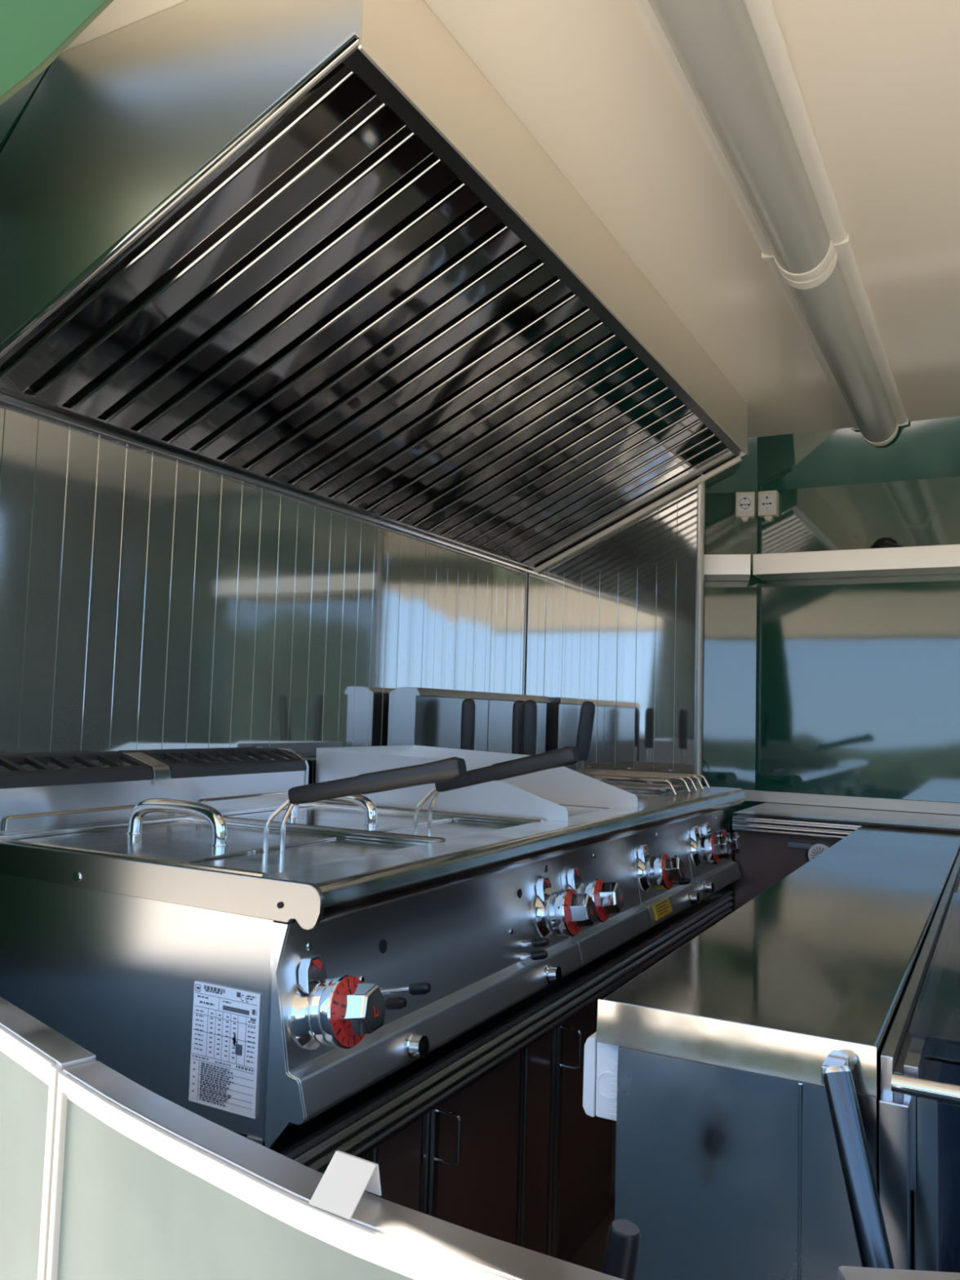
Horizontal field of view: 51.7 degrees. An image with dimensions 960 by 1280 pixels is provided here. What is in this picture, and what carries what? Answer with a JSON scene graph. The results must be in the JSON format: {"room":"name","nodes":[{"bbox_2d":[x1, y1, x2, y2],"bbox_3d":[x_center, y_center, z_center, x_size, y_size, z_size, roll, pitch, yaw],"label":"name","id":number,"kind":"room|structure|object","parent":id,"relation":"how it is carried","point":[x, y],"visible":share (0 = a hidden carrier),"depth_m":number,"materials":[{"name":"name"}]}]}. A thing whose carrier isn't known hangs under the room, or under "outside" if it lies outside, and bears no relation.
{"room":"commercial kitchen","nodes":[
{"label":"commercial kitchen","id":0,"kind":"room"},
{"bbox_2d":[0,62,528,769],"bbox_3d":[-0.258,0.231,2.348,0.200,2.059,2.423,-1,-5,28],"label":"wall","id":1,"kind":"structure","parent":0,"point":[150,600],"depth_m":1.96,"materials":[{"name":"silver metal"}]},
{"bbox_2d":[0,0,105,97],"bbox_3d":[-0.550,-0.713,1.081,0.953,0.006,0.208,-2,-6,43],"label":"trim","id":2,"kind":"structure","parent":1,"relation":"attached to","point":[31,30],"depth_m":1.14,"materials":[{"name":"green paint"}]},
{"bbox_2d":[0,0,113,105],"bbox_3d":[-0.022,-0.804,0.909,1.990,0.189,0.260,-1,-5,28],"label":"trim","id":3,"kind":"structure","parent":1,"relation":"attached to","point":[47,61],"depth_m":1.19,"materials":[{"name":"paint"}]},
{"bbox_2d":[0,0,748,573],"bbox_3d":[0.004,-0.543,2.249,0.730,0.488,2.038,-1,-5,28],"label":"extractor hood","id":4,"kind":"object","parent":1,"relation":"attached to","point":[312,245],"visible":1,"depth_m":1.59,"materials":[{"name":"silver metal"}]},
{"bbox_2d":[525,474,705,786],"bbox_3d":[0.412,0.007,3.132,0.587,1.060,0.024,-1,-5,28],"label":"wall partition","id":5,"kind":"structure","parent":1,"relation":"attached to","point":[615,624],"depth_m":3.10,"materials":[{"name":"silver metal"}]},
{"bbox_2d":[0,996,624,1279],"bbox_3d":[-0.353,0.783,0.930,1.306,0.744,0.102,-2,-5,40],"label":"serving counter","id":6,"kind":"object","parent":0,"point":[104,1176],"depth_m":0.84,"materials":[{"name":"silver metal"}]},
{"bbox_2d":[308,1150,381,1219],"bbox_3d":[-0.097,0.393,0.717,0.038,0.028,0.036,-1,-5,33],"label":"clip","id":7,"kind":"object","parent":6,"relation":"on","point":[347,1176],"visible":1,"depth_m":0.71,"materials":[{"name":"beige plastic"}]},
{"bbox_2d":[601,1218,640,1279],"bbox_3d":[0.111,0.505,0.784,0.032,0.082,0.027,-1,-5,28],"label":"buffer","id":8,"kind":"object","parent":6,"relation":"attached to","point":[624,1236],"visible":0.92,"depth_m":0.78,"materials":[{"name":"black plastic"}]},
{"bbox_2d":[62,0,959,437],"bbox_3d":[0.738,-0.809,1.957,1.980,0.040,2.645,-1,-5,28],"label":"ceiling","id":9,"kind":"structure","parent":0,"point":[878,81],"depth_m":1.69,"materials":[{"name":"white paint"}]},
{"bbox_2d":[631,0,849,281],"bbox_3d":[0.348,-0.801,1.410,0.167,0.078,1.278,-1,-5,28],"label":"ceiling lamp","id":10,"kind":"object","parent":9,"relation":"attached to","point":[729,62],"visible":1,"depth_m":1.49,"materials":[{"name":"beige plastic"}]},
{"bbox_2d":[765,243,908,446],"bbox_3d":[0.955,-0.699,2.549,0.167,0.078,1.303,-1,-5,28],"label":"ceiling lamp","id":11,"kind":"object","parent":9,"relation":"attached to","point":[833,310],"visible":0.94,"depth_m":2.36,"materials":[{"name":"beige plastic"}]},
{"bbox_2d":[788,258,897,443],"bbox_3d":[0.954,-0.692,2.548,0.106,0.058,1.243,-1,-5,28],"label":"diffuser","id":12,"kind":"object","parent":11,"relation":"attached to","point":[830,309],"depth_m":2.38,"materials":[{"name":"grey plastic"}]},
{"bbox_2d":[568,1205,614,1272],"bbox_3d":[0.668,1.290,1.787,2.280,0.080,2.770,-1,-5,28],"label":"floor","id":13,"kind":"structure","parent":0,"point":[590,1255],"depth_m":2.04,"materials":[{"name":"brown"}]},
{"bbox_2d":[360,929,704,1262],"bbox_3d":[-0.050,0.980,2.146,0.661,0.544,1.960,-1,-5,28],"label":"base cabinet","id":14,"kind":"object","parent":13,"relation":"on","point":[516,1157],"visible":0.27,"depth_m":1.78,"materials":[{"name":"brown laminate"}]},
{"bbox_2d":[227,890,733,1173],"bbox_3d":[-0.049,0.675,2.131,0.700,0.060,2.032,-1,-5,28],"label":"countertop","id":15,"kind":"structure","parent":14,"relation":"on","point":[362,1122],"depth_m":1.49,"materials":[{"name":"silver metal"}]},
{"bbox_2d":[0,747,596,1151],"bbox_3d":[-0.296,0.404,1.577,0.766,0.418,0.839,-1,-5,28],"label":"fryer","id":16,"kind":"object","parent":15,"relation":"on","point":[255,994],"visible":0.93,"depth_m":1.27,"materials":[{"name":"silver metal"}]},
{"bbox_2d":[17,798,336,862],"bbox_3d":[-0.455,0.272,1.490,0.323,0.062,0.365,-1,-5,28],"label":"lid","id":17,"kind":"object","parent":16,"relation":"on","point":[188,842],"visible":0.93,"depth_m":1.47,"materials":[{"name":"silver metal"}]},
{"bbox_2d":[191,985,257,1106],"bbox_3d":[-0.295,0.468,1.138,0.093,0.130,0.001,-1,-5,28],"label":"print","id":18,"kind":"object","parent":16,"relation":"attached to","point":[238,1050],"depth_m":1.14},
{"bbox_2d":[227,794,452,831],"bbox_3d":[-0.272,0.303,1.834,0.323,0.060,0.326,-1,-5,28],"label":"lid","id":19,"kind":"object","parent":16,"relation":"on","point":[369,819],"visible":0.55,"depth_m":1.81,"materials":[{"name":"silver metal"}]},
{"bbox_2d":[262,756,466,852],"bbox_3d":[-0.163,0.226,1.346,0.318,0.148,0.028,-1,-5,28],"label":"basket","id":20,"kind":"object","parent":16,"relation":"on","point":[451,769],"visible":1,"depth_m":1.33,"materials":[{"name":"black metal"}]},
{"bbox_2d":[413,745,579,834],"bbox_3d":[0.022,0.246,1.610,0.292,0.159,0.028,-1,-5,28],"label":"basket","id":21,"kind":"object","parent":16,"relation":"on","point":[566,756],"visible":0.94,"depth_m":1.59,"materials":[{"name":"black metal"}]},
{"bbox_2d":[303,745,659,967],"bbox_3d":[-0.002,0.440,2.123,0.757,0.398,0.398,-1,-5,28],"label":"griddle","id":22,"kind":"object","parent":15,"relation":"on","point":[604,870],"visible":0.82,"depth_m":2.01,"materials":[{"name":"silver metal"}]},
{"bbox_2d":[386,687,708,928],"bbox_3d":[0.188,0.400,2.480,0.756,0.541,0.398,-1,-5,28],"label":"fryer","id":23,"kind":"object","parent":15,"relation":"on","point":[418,716],"visible":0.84,"depth_m":2.46,"materials":[{"name":"silver metal"}]},
{"bbox_2d":[460,698,475,750],"bbox_3d":[-0.016,0.274,2.588,0.069,0.242,0.083,-1,-5,28],"label":"handle","id":24,"kind":"object","parent":23,"relation":"on","point":[468,710],"visible":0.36,"depth_m":2.59,"materials":[{"name":"black plastic"}]},
{"bbox_2d":[511,700,524,754],"bbox_3d":[0.120,0.283,2.645,0.069,0.242,0.083,-1,-5,28],"label":"basket","id":25,"kind":"object","parent":23,"relation":"on","point":[517,708],"visible":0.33,"depth_m":2.64,"materials":[{"name":"black plastic"}]},
{"bbox_2d":[521,699,537,755],"bbox_3d":[0.141,0.273,2.504,0.069,0.242,0.083,-1,-5,28],"label":"handle","id":26,"kind":"object","parent":23,"relation":"on","point":[530,706],"visible":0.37,"depth_m":2.50,"materials":[{"name":"black plastic"}]},
{"bbox_2d":[575,701,595,773],"bbox_3d":[0.267,0.274,2.466,0.075,0.243,0.083,-1,-5,28],"label":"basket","id":27,"kind":"object","parent":23,"relation":"on","point":[586,720],"visible":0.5,"depth_m":2.46,"materials":[{"name":"black plastic"}]},
{"bbox_2d":[655,900,669,915],"bbox_3d":[0.408,0.597,2.208,0.008,0.020,0.084,-1,-5,28],"label":"print","id":28,"kind":"object","parent":23,"relation":"on","point":[662,907],"depth_m":2.21,"materials":[{"name":"yellow paper"}]},
{"bbox_2d":[486,692,745,899],"bbox_3d":[0.376,0.432,2.834,0.756,0.541,0.402,-1,-5,28],"label":"fryer","id":29,"kind":"object","parent":15,"relation":"on","point":[710,847],"visible":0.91,"depth_m":2.72,"materials":[{"name":"silver metal"}]},
{"bbox_2d":[567,767,710,795],"bbox_3d":[0.344,0.390,2.776,0.522,0.040,0.335,-1,-5,28],"label":"wire rack","id":30,"kind":"object","parent":29,"relation":"on","point":[649,777],"visible":0.54,"depth_m":2.68,"materials":[{"name":"silver metal"}]},
{"bbox_2d":[595,826,959,1279],"bbox_3d":[0.669,0.834,1.730,0.254,0.820,1.950,-1,-5,28],"label":"counter","id":31,"kind":"object","parent":13,"relation":"on","point":[728,1166],"depth_m":0.92,"materials":[{"name":"metal"}]},
{"bbox_2d":[582,1031,618,1120],"bbox_3d":[0.139,0.432,1.005,0.040,0.077,0.087,-1,-5,28],"label":"junction box","id":32,"kind":"object","parent":31,"relation":"attached to","point":[600,1059],"visible":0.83,"depth_m":0.97,"materials":[{"name":"white plastic"}]},
{"bbox_2d":[602,826,959,1078],"bbox_3d":[0.682,0.445,1.762,0.253,0.038,1.943,-1,-5,28],"label":"countertop","id":33,"kind":"structure","parent":31,"relation":"on","point":[832,949],"depth_m":1.21,"materials":[{"name":"metal"}]},
{"bbox_2d":[821,1057,894,1269],"bbox_3d":[0.308,0.481,0.779,0.028,0.253,0.151,2,-4,-8],"label":"prop","id":34,"kind":"object","parent":31,"relation":"attached to","point":[868,1224],"visible":1,"depth_m":0.80,"materials":[{"name":"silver metal"}]},
{"bbox_2d":[732,802,959,911],"bbox_3d":[1.437,0.921,2.686,1.400,0.828,0.455,-1,-5,28],"label":"base cabinet","id":35,"kind":"object","parent":13,"relation":"on","point":[777,839],"depth_m":2.82,"materials":[{"name":"metal"}]},
{"bbox_2d":[805,840,831,862],"bbox_3d":[0.948,0.599,2.755,0.080,0.080,0.012,-1,-5,28],"label":"vent","id":36,"kind":"object","parent":35,"relation":"attached to","point":[813,848],"depth_m":2.75,"materials":[{"name":"grey plastic"}]},
{"bbox_2d":[735,802,959,828],"bbox_3d":[1.454,0.516,2.724,1.400,0.015,0.435,-1,-5,28],"label":"countertop","id":37,"kind":"structure","parent":35,"relation":"on","point":[953,821],"depth_m":2.89,"materials":[{"name":"metal"}]},
{"bbox_2d":[877,851,959,1272],"bbox_3d":[1.052,0.833,1.517,0.621,0.812,1.937,-1,-5,28],"label":"display case","id":38,"kind":"object","parent":13,"relation":"on","point":[918,1102],"visible":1,"depth_m":0.84,"materials":[{"name":"clear glass"}]},
{"bbox_2d":[697,437,757,930],"bbox_3d":[0.581,0.330,3.361,0.684,2.059,0.055,1,-4,13],"label":"wall","id":39,"kind":"structure","parent":0,"point":[730,606],"depth_m":3.33,"materials":[{"name":"teal laminate"}]},
{"bbox_2d":[703,554,751,581],"bbox_3d":[0.750,-0.239,3.290,0.285,0.066,0.149,1,-4,13],"label":"wall shelf","id":40,"kind":"object","parent":39,"relation":"attached to","point":[717,567],"visible":0.57,"depth_m":3.21,"materials":[{"name":"silver metal"}]},
{"bbox_2d":[735,491,755,523],"bbox_3d":[0.892,-0.446,3.337,0.062,0.100,0.044,1,-4,13],"label":"wall socket","id":41,"kind":"object","parent":39,"relation":"attached to","point":[744,501],"visible":1,"depth_m":3.32,"materials":[{"name":"beige plastic"}]},
{"bbox_2d":[755,416,959,815],"bbox_3d":[1.627,0.327,2.905,1.619,2.059,0.055,-1,-5,28],"label":"wall","id":42,"kind":"structure","parent":0,"point":[858,678],"depth_m":3.17,"materials":[{"name":"teal laminate"}]},
{"bbox_2d":[757,489,778,522],"bbox_3d":[0.964,-0.446,3.311,0.062,0.100,0.043,-1,-5,28],"label":"wall socket","id":43,"kind":"object","parent":42,"relation":"attached to","point":[767,500],"visible":1,"depth_m":3.29,"materials":[{"name":"beige plastic"}]},
{"bbox_2d":[743,790,959,814],"bbox_3d":[1.311,0.509,3.029,2.276,0.035,0.126,0,-5,24],"label":"wall trim","id":44,"kind":"structure","parent":42,"relation":"attached to","point":[901,805],"depth_m":3.12,"materials":[{"name":"silver"}]},
{"bbox_2d":[752,537,959,580],"bbox_3d":[1.319,-0.262,3.038,0.919,0.107,0.149,-1,-5,28],"label":"wall shelf","id":45,"kind":"object","parent":42,"relation":"attached to","point":[931,559],"depth_m":3.05,"materials":[{"name":"silver metal"}]},
{"bbox_2d":[837,1266,959,1279],"bbox_3d":[0.389,0.782,0.596,0.334,0.741,0.040,1,-4,3],"label":"wall","id":46,"kind":"structure","parent":0,"point":[844,1273],"depth_m":0.64,"materials":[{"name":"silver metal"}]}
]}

